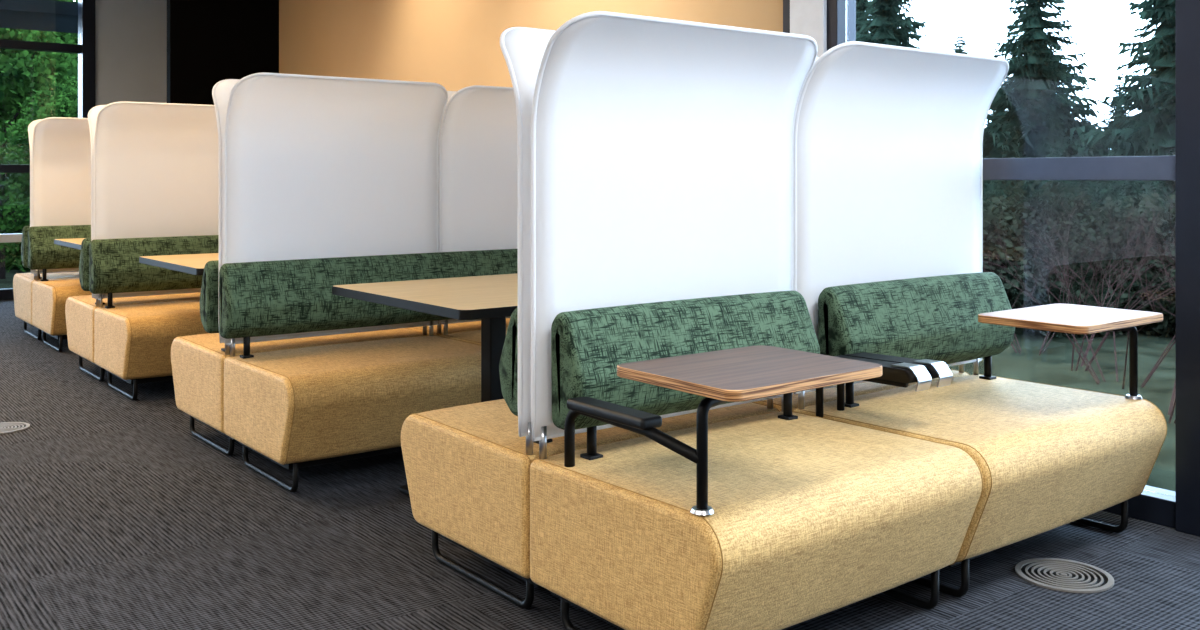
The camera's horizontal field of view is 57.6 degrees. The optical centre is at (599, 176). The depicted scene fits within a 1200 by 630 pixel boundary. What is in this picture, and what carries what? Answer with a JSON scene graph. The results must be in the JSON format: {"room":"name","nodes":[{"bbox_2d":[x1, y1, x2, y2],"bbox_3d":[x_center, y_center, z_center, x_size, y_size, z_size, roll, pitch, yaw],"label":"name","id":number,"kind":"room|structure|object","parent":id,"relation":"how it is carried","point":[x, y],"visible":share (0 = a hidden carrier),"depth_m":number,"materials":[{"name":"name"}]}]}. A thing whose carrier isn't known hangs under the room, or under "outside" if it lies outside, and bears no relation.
{"room":"common room","nodes":[
{"label":"common room","id":0,"kind":"room"},
{"bbox_2d":[95,0,166,105],"bbox_3d":[-4.666,-0.445,11.414,1.200,3.250,0.140,0,0,-38],"label":"wall","id":1,"kind":"structure","parent":0,"point":[131,35],"depth_m":11.20,"materials":[{"name":"grey paint"}]},
{"bbox_2d":[78,0,94,117],"bbox_3d":[-5.168,-0.445,10.985,0.120,3.250,0.200,0,0,-38],"label":"window frame","id":2,"kind":"structure","parent":1,"relation":"attached to","point":[87,14],"depth_m":10.91,"materials":[{"name":"metal"}]},
{"bbox_2d":[167,0,278,104],"bbox_3d":[-3.329,-0.445,9.667,0.960,3.250,0.100,0,0,-38],"label":"doorway","id":3,"kind":"structure","parent":0,"point":[209,42],"depth_m":9.56,"materials":[{"name":"paint"}]},
{"bbox_2d":[279,0,782,90],"bbox_3d":[-1.641,-0.445,8.397,0.140,3.250,8.340,0,0,-38],"label":"wall","id":4,"kind":"structure","parent":0,"point":[454,45],"depth_m":7.66,"materials":[{"name":"beige paint"}]},
{"bbox_2d":[783,0,789,32],"bbox_3d":[0.915,-0.445,5.063,0.130,3.250,0.060,0,0,-38],"label":"door frame","id":5,"kind":"structure","parent":4,"relation":"attached to","point":[786,3],"depth_m":5.03,"materials":[{"name":"grey metal"}]},
{"bbox_2d":[0,299,1199,629],"bbox_3d":[-3.264,1.220,2.413,10.020,0.080,16.020,0,0,-38],"label":"floor","id":6,"kind":"structure","parent":0,"point":[114,515],"depth_m":3.44,"materials":[{"name":"carpet"}]},
{"bbox_2d":[0,288,13,299],"bbox_3d":[-8.611,1.130,8.293,8.620,0.100,0.130,0,0,-38],"label":"rail","id":7,"kind":"object","parent":6,"relation":"on","point":[5,293],"visible":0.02,"depth_m":10.49,"materials":[{"name":"black metal"}]},
{"bbox_2d":[80,0,80,117],"bbox_3d":[-8.610,-0.420,8.292,8.620,3.000,0.006,0,0,-38],"label":"glass","id":8,"kind":"object","parent":7,"relation":"on","point":[80,0],"visible":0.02,"depth_m":10.94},
{"bbox_2d":[0,422,29,433],"bbox_3d":[-2.803,1.176,5.106,0.240,0.006,0.240,0,0,-38],"label":"floor vent","id":9,"kind":"object","parent":6,"relation":"in","point":[5,427],"visible":1,"depth_m":5.13,"materials":[{"name":"plastic"}]},
{"bbox_2d":[13,225,91,351],"bbox_3d":[-3.253,0.762,8.369,2.072,0.833,1.437,0,0,-38],"label":"bench","id":10,"kind":"object","parent":6,"relation":"on","point":[40,304],"visible":0.29,"depth_m":7.68,"materials":[{"name":"yellow fabric"}]},
{"bbox_2d":[28,119,41,279],"bbox_3d":[-3.717,0.160,8.143,0.997,1.164,0.171,0,0,-38],"label":"privacy screen","id":11,"kind":"object","parent":10,"relation":"on","point":[32,124],"visible":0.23,"depth_m":7.78,"materials":[{"name":"white fabric"}]},
{"bbox_2d":[13,272,78,324],"bbox_3d":[-3.869,0.895,8.343,0.994,0.341,0.721,0,0,-38],"label":"seat cushion","id":12,"kind":"object","parent":10,"relation":"on","point":[22,282],"depth_m":8.01,"materials":[{"name":"yellow fabric"}]},
{"bbox_2d":[32,117,90,280],"bbox_3d":[-3.586,0.160,7.974,0.997,1.164,0.171,0,0,-38],"label":"privacy screen","id":13,"kind":"object","parent":10,"relation":"on","point":[61,146],"visible":0.35,"depth_m":7.82,"materials":[{"name":"white fabric"}]},
{"bbox_2d":[32,278,91,334],"bbox_3d":[-3.428,0.895,7.778,0.994,0.341,0.721,0,0,-38],"label":"seat cushion","id":14,"kind":"object","parent":10,"relation":"on","point":[49,296],"depth_m":7.33,"materials":[{"name":"yellow fabric"}]},
{"bbox_2d":[54,238,84,249],"bbox_3d":[-3.062,0.800,7.276,0.880,0.760,0.940,0,0,-38],"label":"pedestal table","id":15,"kind":"object","parent":6,"relation":"on","point":[75,243],"visible":0.09,"depth_m":7.10,"materials":[{"name":"brown wood"}]},
{"bbox_2d":[65,235,217,399],"bbox_3d":[-2.075,0.762,6.777,2.072,0.833,1.437,0,0,-38],"label":"bench","id":16,"kind":"object","parent":6,"relation":"on","point":[130,338],"visible":0.27,"depth_m":6.09,"materials":[{"name":"yellow fabric"}]},
{"bbox_2d":[88,105,105,306],"bbox_3d":[-2.539,0.160,6.551,0.997,1.164,0.171,0,0,-38],"label":"privacy screen","id":17,"kind":"object","parent":16,"relation":"on","point":[92,114],"visible":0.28,"depth_m":6.19,"materials":[{"name":"white fabric"}]},
{"bbox_2d":[65,292,200,362],"bbox_3d":[-2.691,0.895,6.751,0.994,0.341,0.721,0,0,-38],"label":"seat cushion","id":18,"kind":"object","parent":16,"relation":"on","point":[79,310],"depth_m":6.45,"materials":[{"name":"yellow fabric"}]},
{"bbox_2d":[94,300,207,379],"bbox_3d":[-2.250,0.895,6.186,0.994,0.341,0.721,0,0,-38],"label":"seat cushion","id":19,"kind":"object","parent":16,"relation":"on","point":[133,341],"depth_m":5.77,"materials":[{"name":"yellow fabric"}]},
{"bbox_2d":[94,101,217,307],"bbox_3d":[-2.408,0.160,6.382,0.997,1.164,0.171,0,0,-38],"label":"privacy screen","id":20,"kind":"object","parent":16,"relation":"on","point":[156,164],"visible":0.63,"depth_m":6.31,"materials":[{"name":"white plastic"}]},
{"bbox_2d":[139,253,217,274],"bbox_3d":[-1.795,0.800,5.651,0.880,0.760,0.980,0,0,-38],"label":"pedestal table","id":21,"kind":"object","parent":6,"relation":"on","point":[194,264],"visible":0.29,"depth_m":5.49,"materials":[{"name":"brown wood"}]},
{"bbox_2d":[171,249,517,492],"bbox_3d":[-0.765,0.762,5.097,2.072,0.833,1.437,0,0,-38],"label":"bench","id":22,"kind":"object","parent":6,"relation":"on","point":[296,403],"visible":0.48,"depth_m":4.41,"materials":[{"name":"yellow fabric"}]},
{"bbox_2d":[171,328,428,432],"bbox_3d":[-1.381,0.895,5.072,0.994,0.341,0.721,0,0,-38],"label":"seat cushion","id":23,"kind":"object","parent":22,"relation":"on","point":[197,361],"depth_m":4.78,"materials":[{"name":"yellow fabric"}]},
{"bbox_2d":[212,79,426,354],"bbox_3d":[-1.229,0.160,4.871,0.997,1.164,0.171,0,0,-38],"label":"privacy screen","id":24,"kind":"object","parent":22,"relation":"on","point":[221,90],"visible":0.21,"depth_m":4.51,"materials":[{"name":"white plastic"}]},
{"bbox_2d":[224,72,447,356],"bbox_3d":[-1.098,0.160,4.703,0.997,1.164,0.171,0,0,-38],"label":"privacy screen","id":25,"kind":"object","parent":22,"relation":"on","point":[315,167],"visible":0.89,"depth_m":4.71,"materials":[{"name":"white plastic"}]},
{"bbox_2d":[224,336,480,463],"bbox_3d":[-0.940,0.895,4.506,0.994,0.341,0.721,0,0,-38],"label":"seat cushion","id":26,"kind":"object","parent":22,"relation":"on","point":[317,403],"depth_m":4.20,"materials":[{"name":"yellow fabric"}]},
{"bbox_2d":[437,91,456,333],"bbox_3d":[-0.424,0.160,5.498,1.037,1.164,0.171,0,0,-38],"label":"privacy screen","id":27,"kind":"object","parent":22,"relation":"on","point":[450,93],"visible":0.05,"depth_m":5.13,"materials":[{"name":"white plastic"}]},
{"bbox_2d":[407,318,509,335],"bbox_3d":[-0.577,0.895,5.699,1.034,0.341,0.721,0,0,-38],"label":"seat cushion","id":28,"kind":"object","parent":22,"relation":"on","point":[475,325],"depth_m":5.30,"materials":[{"name":"yellow fabric"}]},
{"bbox_2d":[441,327,507,344],"bbox_3d":[-0.136,0.895,5.134,1.034,0.341,0.721,0,0,-38],"label":"seat cushion","id":29,"kind":"object","parent":22,"relation":"on","point":[473,336],"depth_m":5.05,"materials":[{"name":"yellow fabric"}]},
{"bbox_2d":[439,85,517,334],"bbox_3d":[-0.293,0.160,5.330,1.037,1.164,0.171,0,0,-38],"label":"privacy screen","id":30,"kind":"object","parent":22,"relation":"on","point":[478,139],"visible":0.36,"depth_m":5.17,"materials":[{"name":"white plastic"}]},
{"bbox_2d":[332,273,517,495],"bbox_3d":[-0.387,0.800,4.098,0.890,0.760,1.000,0,0,-38],"label":"pedestal table","id":31,"kind":"object","parent":6,"relation":"on","point":[491,299],"visible":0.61,"depth_m":4.05,"materials":[{"name":"brown wood"}]},
{"bbox_2d":[401,272,1166,629],"bbox_3d":[0.609,0.762,3.480,2.034,0.833,1.437,0,0,-38],"label":"bench","id":32,"kind":"object","parent":6,"relation":"on","point":[915,470],"visible":0.83,"depth_m":2.94,"materials":[{"name":"yellow fabric"}]},
{"bbox_2d":[401,399,780,577],"bbox_3d":[-0.022,0.895,3.443,0.994,0.341,0.721,0,0,-38],"label":"seat cushion","id":33,"kind":"object","parent":32,"relation":"on","point":[468,467],"depth_m":3.11,"materials":[{"name":"yellow fabric"}]},
{"bbox_2d":[500,27,772,454],"bbox_3d":[0.130,0.160,3.242,0.997,1.164,0.171,0,0,-38],"label":"privacy screen","id":34,"kind":"object","parent":32,"relation":"on","point":[522,48],"visible":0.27,"depth_m":2.89,"materials":[{"name":"white plastic"}]},
{"bbox_2d":[531,11,817,459],"bbox_3d":[0.261,0.160,3.074,0.997,1.164,0.171,0,0,-38],"label":"privacy screen","id":35,"kind":"object","parent":32,"relation":"on","point":[662,148],"visible":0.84,"depth_m":3.05,"materials":[{"name":"white fabric"}]},
{"bbox_2d":[564,345,881,515],"bbox_3d":[0.260,0.587,2.627,0.500,0.306,0.674,0,0,-38],"label":"table","id":36,"kind":"object","parent":32,"relation":"on","point":[748,373],"visible":1,"depth_m":2.46,"materials":[{"name":"brown wood"}]},
{"bbox_2d":[530,412,982,629],"bbox_3d":[0.419,0.895,2.878,0.994,0.341,0.721,0,0,-38],"label":"seat cushion","id":37,"kind":"object","parent":32,"relation":"on","point":[814,515],"depth_m":2.63,"materials":[{"name":"yellow fabric"}]},
{"bbox_2d":[755,370,968,411],"bbox_3d":[0.782,0.895,4.070,1.034,0.341,0.721,0,0,-38],"label":"seat cushion","id":38,"kind":"object","parent":32,"relation":"on","point":[830,394],"depth_m":3.70,"materials":[{"name":"yellow fabric"}]},
{"bbox_2d":[814,57,963,372],"bbox_3d":[0.934,0.160,3.869,1.037,1.164,0.171,0,0,-38],"label":"privacy screen","id":39,"kind":"object","parent":32,"relation":"on","point":[961,367],"visible":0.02,"depth_m":4.10,"materials":[{"name":"white fabric"}]},
{"bbox_2d":[793,41,1008,408],"bbox_3d":[1.066,0.160,3.701,1.037,1.164,0.171,0,0,-38],"label":"privacy screen","id":40,"kind":"object","parent":32,"relation":"on","point":[888,139],"visible":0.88,"depth_m":3.69,"materials":[{"name":"white fabric"}]},
{"bbox_2d":[794,374,1165,560],"bbox_3d":[1.223,0.895,3.505,1.034,0.341,0.721,0,0,-38],"label":"seat cushion","id":41,"kind":"object","parent":32,"relation":"on","point":[1048,457],"depth_m":3.29,"materials":[{"name":"yellow fabric"}]},
{"bbox_2d":[978,303,1162,398],"bbox_3d":[1.519,0.587,3.480,0.576,0.306,0.360,0,0,-38],"label":"table","id":42,"kind":"object","parent":32,"relation":"on","point":[1064,318],"visible":0.99,"depth_m":3.42,"materials":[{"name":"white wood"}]},
{"bbox_2d":[790,0,826,56],"bbox_3d":[0.987,-0.445,4.955,0.150,3.250,0.200,0,0,-38],"label":"column","id":43,"kind":"structure","parent":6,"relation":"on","point":[807,17],"depth_m":4.88,"materials":[{"name":"white paint"}]},
{"bbox_2d":[827,0,855,49],"bbox_3d":[1.075,-0.445,4.858,0.130,3.250,0.060,0,0,-38],"label":"window frame","id":44,"kind":"structure","parent":6,"relation":"on","point":[836,9],"depth_m":4.82,"materials":[{"name":"grey metal"}]},
{"bbox_2d":[1015,558,1113,592],"bbox_3d":[1.371,1.176,3.225,0.270,0.006,0.270,0,0,-38],"label":"floor vent","id":45,"kind":"object","parent":6,"relation":"in","point":[1064,575],"visible":1,"depth_m":3.22,"materials":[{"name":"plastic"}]},
{"bbox_2d":[1103,485,1175,528],"bbox_3d":[3.288,1.135,2.019,0.130,0.090,7.140,0,0,-38],"label":"window sill","id":46,"kind":"structure","parent":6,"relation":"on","point":[1155,507],"depth_m":3.73,"materials":[{"name":"metal"}]},
{"bbox_2d":[846,1,1160,493],"bbox_3d":[3.287,-0.415,2.018,0.006,3.010,7.140,0,0,-38],"label":"glass","id":47,"kind":"object","parent":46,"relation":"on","point":[846,1],"visible":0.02,"depth_m":4.83,"materials":[{"name":"clear glass"}]},
{"bbox_2d":[1176,0,1199,535],"bbox_3d":[2.011,-0.445,3.642,0.150,3.250,0.110,0,0,-38],"label":"mullion","id":48,"kind":"object","parent":6,"relation":"on","point":[1187,11],"visible":1,"depth_m":3.60,"materials":[{"name":"black metal"}]},
{"bbox_3d":[-7.169,-0.445,-0.645,0.100,3.250,15.800,0,0,-38],"label":"wall","id":49,"kind":"structure","parent":0,"visible":0},
{"bbox_2d":[0,39,81,53],"bbox_3d":[-8.605,-1.280,8.285,8.620,0.080,0.110,0,0,-38],"label":"transom","id":50,"kind":"object","parent":49,"relation":"attached to","point":[4,44],"visible":1,"depth_m":10.67,"materials":[{"name":"black metal"}]},
{"bbox_3d":[3.290,-0.445,2.001,0.150,3.250,0.110,0,0,-38],"label":"mullion","id":51,"kind":"object","parent":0,"visible":0},
{"bbox_2d":[983,156,1175,180],"bbox_3d":[3.277,-0.030,2.010,0.100,0.084,7.140,0,0,-38],"label":"transom","id":52,"kind":"object","parent":51,"relation":"attached to","point":[1147,168],"depth_m":3.91,"materials":[{"name":"grey metal"}]},
{"bbox_3d":[-8.734,-0.445,8.191,0.100,3.250,0.140,0,0,-38],"label":"mullion","id":53,"kind":"object","parent":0,"visible":0},
{"bbox_2d":[0,233,21,242],"bbox_3d":[-8.605,0.590,8.285,8.620,0.080,0.110,0,0,-38],"label":"transom","id":54,"kind":"object","parent":53,"relation":"attached to","point":[17,237],"depth_m":10.50,"materials":[{"name":"white metal"}]},
{"bbox_2d":[0,164,29,172],"bbox_3d":[-8.605,-0.080,8.285,8.620,0.080,0.110,0,0,-38],"label":"transom","id":55,"kind":"object","parent":53,"relation":"attached to","point":[4,168],"depth_m":10.52,"materials":[{"name":"black metal"}]},
{"label":"outside","id":56,"kind":"structure","parent":0,"visible":0},
{"bbox_2d":[0,266,1175,491],"bbox_3d":[2.604,1.730,21.053,150.000,0.100,150.000,0,0,-38],"label":"ground","id":57,"kind":"structure","parent":56,"point":[1053,366],"depth_m":9.57,"materials":[{"name":"green plant"}]},
{"bbox_2d":[0,28,77,278],"bbox_3d":[-9.804,-0.773,18.102,3.087,4.947,3.333,0,0,19],"label":"evergreen tree","id":58,"kind":"object","parent":57,"relation":"on","point":[15,84],"visible":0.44,"depth_m":17.64,"materials":[{"name":"green plant"}]},
{"bbox_2d":[0,76,77,271],"bbox_3d":[-8.230,0.051,16.913,2.058,3.298,2.222,0,0,-43],"label":"evergreen tree","id":59,"kind":"object","parent":57,"relation":"on","point":[62,109],"visible":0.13,"depth_m":16.65,"materials":[{"name":"green plant"}]},
{"bbox_2d":[2,0,77,271],"bbox_3d":[-10.683,-0.728,21.064,4.351,6.544,5.103,0,0,-8],"label":"evergreen tree","id":60,"kind":"object","parent":57,"relation":"on","point":[18,253],"visible":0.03,"depth_m":20.28,"materials":[{"name":"green plant"}]},
{"bbox_2d":[21,0,77,71],"bbox_3d":[-14.677,-2.257,28.074,5.334,7.915,4.939,0,0,-43],"label":"evergreen tree","id":61,"kind":"object","parent":57,"relation":"on","point":[75,1],"visible":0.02,"depth_m":27.67,"materials":[{"name":"green plant"}]},
{"bbox_2d":[61,33,77,84],"bbox_3d":[-11.892,-0.856,25.084,5.371,6.888,4.580,0,0,-23],"label":"evergreen tree","id":62,"kind":"object","parent":57,"relation":"on","point":[74,38],"visible":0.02,"depth_m":24.73,"materials":[{"name":"green plant"}]},
{"bbox_2d":[856,0,875,38],"bbox_3d":[8.606,-2.098,38.274,7.267,10.604,7.209,0,0,-14],"label":"conifer tree","id":63,"kind":"object","parent":57,"relation":"on","point":[860,6],"visible":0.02,"depth_m":37.80,"materials":[{"name":"green plant"}]},
{"bbox_2d":[856,0,930,49],"bbox_3d":[6.732,-1.945,26.069,4.697,8.390,4.829,0,0,-16],"label":"conifer tree","id":64,"kind":"object","parent":57,"relation":"on","point":[885,29],"visible":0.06,"depth_m":25.77,"materials":[{"name":"green plant"}]},
{"bbox_2d":[951,37,991,143],"bbox_3d":[13.582,-1.222,40.134,5.545,8.157,5.590,0,0,26],"label":"conifer tree","id":65,"kind":"object","parent":57,"relation":"on","point":[961,51],"visible":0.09,"depth_m":39.92,"materials":[{"name":"green plant"}]},
{"bbox_2d":[983,180,991,209],"bbox_3d":[6.018,0.694,17.536,1.333,2.316,1.296,0,0,28],"label":"conifer tree","id":66,"kind":"object","parent":57,"relation":"on","point":[985,193],"visible":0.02,"depth_m":17.42,"materials":[{"name":"green plant"}]},
{"bbox_2d":[985,109,1006,142],"bbox_3d":[10.956,-0.318,29.978,2.673,4.644,2.600,0,0,-3],"label":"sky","id":67,"kind":"structure","parent":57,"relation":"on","point":[989,113],"depth_m":30.02,"materials":[{"name":"white"}]},
{"bbox_2d":[983,155,1017,229],"bbox_3d":[5.751,0.741,15.649,1.270,2.207,1.236,0,0,-8],"label":"conifer tree","id":68,"kind":"object","parent":57,"relation":"on","point":[998,190],"visible":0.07,"depth_m":15.63,"materials":[{"name":"green plant"}]},
{"bbox_2d":[983,191,1075,336],"bbox_3d":[4.246,1.047,12.044,1.588,1.792,1.964,0,0,-3],"label":"bush","id":69,"kind":"object","parent":57,"relation":"on","point":[987,216],"visible":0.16,"depth_m":11.56,"materials":[{"name":"green plant"}]},
{"bbox_2d":[1016,180,1046,211],"bbox_3d":[5.879,0.958,15.024,1.409,2.073,1.420,0,0,-31],"label":"conifer tree","id":70,"kind":"object","parent":57,"relation":"on","point":[1025,186],"visible":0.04,"depth_m":14.90,"materials":[{"name":"green plant"}]},
{"bbox_2d":[983,197,1100,332],"bbox_3d":[4.700,1.080,12.429,1.863,1.700,1.507,0,0,29],"label":"bush","id":71,"kind":"object","parent":57,"relation":"on","point":[1025,216],"visible":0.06,"depth_m":11.94,"materials":[{"name":"green plant"}]},
{"bbox_2d":[983,0,1116,206],"bbox_3d":[9.443,-1.046,24.360,5.254,7.667,5.213,0,0,26],"label":"conifer tree","id":72,"kind":"object","parent":57,"relation":"on","point":[1039,116],"visible":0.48,"depth_m":23.61,"materials":[{"name":"green plant"}]},
{"bbox_2d":[991,180,1114,334],"bbox_3d":[4.881,0.975,12.248,1.762,1.988,2.179,0,0,-12],"label":"bush","id":73,"kind":"object","parent":57,"relation":"on","point":[1033,199],"visible":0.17,"depth_m":11.93,"materials":[{"name":"green plant"}]},
{"bbox_2d":[1036,148,1070,208],"bbox_3d":[6.195,0.703,14.949,1.285,2.296,1.321,0,0,-27],"label":"conifer tree","id":74,"kind":"object","parent":57,"relation":"on","point":[1056,182],"visible":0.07,"depth_m":14.89,"materials":[{"name":"green plant"}]},
{"bbox_2d":[983,223,1138,354],"bbox_3d":[4.148,1.059,10.296,2.007,1.290,1.527,0,0,-16],"label":"bare shrub","id":75,"kind":"object","parent":57,"relation":"on","point":[1043,344],"visible":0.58,"depth_m":10.41,"materials":[{"name":"brown plant"}]},
{"bbox_2d":[983,183,1175,388],"bbox_3d":[4.162,0.845,8.649,2.676,1.720,2.036,0,0,21],"label":"bare shrub","id":76,"kind":"object","parent":57,"relation":"on","point":[1155,367],"visible":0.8,"depth_m":8.95,"materials":[{"name":"brown plant"}]},
{"bbox_2d":[1006,213,1153,338],"bbox_3d":[5.149,1.149,11.928,1.657,1.512,1.340,0,0,-19],"label":"bush","id":77,"kind":"object","parent":57,"relation":"on","point":[1082,222],"visible":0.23,"depth_m":11.69,"materials":[{"name":"green plant"}]},
{"bbox_2d":[1080,115,1108,149],"bbox_3d":[12.644,0.239,28.050,2.773,4.078,2.795,0,0,31],"label":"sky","id":78,"kind":"structure","parent":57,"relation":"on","point":[1084,119],"depth_m":27.96,"materials":[{"name":"white"}]},
{"bbox_2d":[1020,185,1175,370],"bbox_3d":[4.559,0.870,9.248,2.636,1.670,1.614,0,0,-43],"label":"bare shrub","id":79,"kind":"object","parent":57,"relation":"on","point":[1099,254],"visible":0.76,"depth_m":9.17,"materials":[{"name":"brown plant"}]},
{"bbox_2d":[1059,197,1137,287],"bbox_3d":[5.756,1.079,12.571,1.866,1.703,1.509,0,0,2],"label":"bush","id":80,"kind":"object","parent":57,"relation":"on","point":[1100,215],"visible":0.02,"depth_m":12.46,"materials":[{"name":"green plant"}]},
{"bbox_2d":[1089,155,1132,222],"bbox_3d":[7.425,0.837,16.270,1.650,2.408,1.637,0,0,-43],"label":"conifer tree","id":81,"kind":"object","parent":57,"relation":"on","point":[1104,189],"visible":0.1,"depth_m":16.20,"materials":[{"name":"green plant"}]},
{"bbox_2d":[1101,79,1134,148],"bbox_3d":[20.019,-0.904,41.938,3.355,5.993,3.449,0,0,26],"label":"conifer tree","id":82,"kind":"object","parent":57,"relation":"on","point":[1112,118],"visible":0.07,"depth_m":41.97,"materials":[{"name":"green plant"}]},
{"bbox_2d":[1066,0,1175,204],"bbox_3d":[11.755,-1.880,21.936,4.613,8.240,4.743,0,0,-16],"label":"conifer tree","id":83,"kind":"object","parent":57,"relation":"on","point":[1151,131],"visible":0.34,"depth_m":21.91,"materials":[{"name":"green plant"}]},
{"bbox_2d":[1085,215,1175,331],"bbox_3d":[6.001,1.136,12.256,1.371,1.546,1.695,0,0,-2],"label":"bush","id":84,"kind":"object","parent":57,"relation":"on","point":[1119,227],"visible":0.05,"depth_m":11.94,"materials":[{"name":"green plant"}]},
{"bbox_2d":[1115,180,1153,217],"bbox_3d":[8.098,0.892,16.381,1.546,2.256,1.534,0,0,9],"label":"conifer tree","id":85,"kind":"object","parent":57,"relation":"on","point":[1132,188],"visible":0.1,"depth_m":16.42,"materials":[{"name":"green plant"}]},
{"bbox_2d":[1096,188,1175,336],"bbox_3d":[6.220,1.035,12.011,1.616,1.824,1.999,0,0,12],"label":"bush","id":86,"kind":"object","parent":57,"relation":"on","point":[1164,210],"visible":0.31,"depth_m":11.76,"materials":[{"name":"green plant"}]},
{"bbox_2d":[1110,182,1175,423],"bbox_3d":[4.413,0.826,7.327,1.699,1.758,2.774,0,0,35],"label":"bare shrub","id":87,"kind":"object","parent":57,"relation":"on","point":[1172,405],"visible":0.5,"depth_m":7.33,"materials":[{"name":"brown plant"}]},
{"bbox_2d":[1119,202,1175,338],"bbox_3d":[6.561,1.003,11.640,1.695,1.912,2.096,0,0,-26],"label":"bush","id":88,"kind":"object","parent":57,"relation":"on","point":[1172,310],"visible":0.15,"depth_m":11.44,"materials":[{"name":"green plant"}]},
{"bbox_2d":[1147,181,1174,215],"bbox_3d":[9.091,0.815,17.795,1.172,2.036,1.140,0,0,-13],"label":"conifer tree","id":89,"kind":"object","parent":57,"relation":"on","point":[1156,184],"visible":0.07,"depth_m":17.77,"materials":[{"name":"green plant"}]},
{"bbox_2d":[1149,221,1175,267],"bbox_3d":[5.324,0.799,8.400,2.928,1.812,1.669,0,0,-43],"label":"bare shrub","id":90,"kind":"object","parent":57,"relation":"on","point":[1156,221],"visible":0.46,"depth_m":8.31,"materials":[{"name":"brown plant"}]},
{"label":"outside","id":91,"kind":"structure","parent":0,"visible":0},
{"bbox_2d":[0,0,77,32],"bbox_3d":[-8.551,-1.705,9.501,10.200,0.130,1.500,0,0,-38],"label":"canopy","id":92,"kind":"object","parent":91,"point":[40,15],"depth_m":11.08,"materials":[{"name":"grey metal"}]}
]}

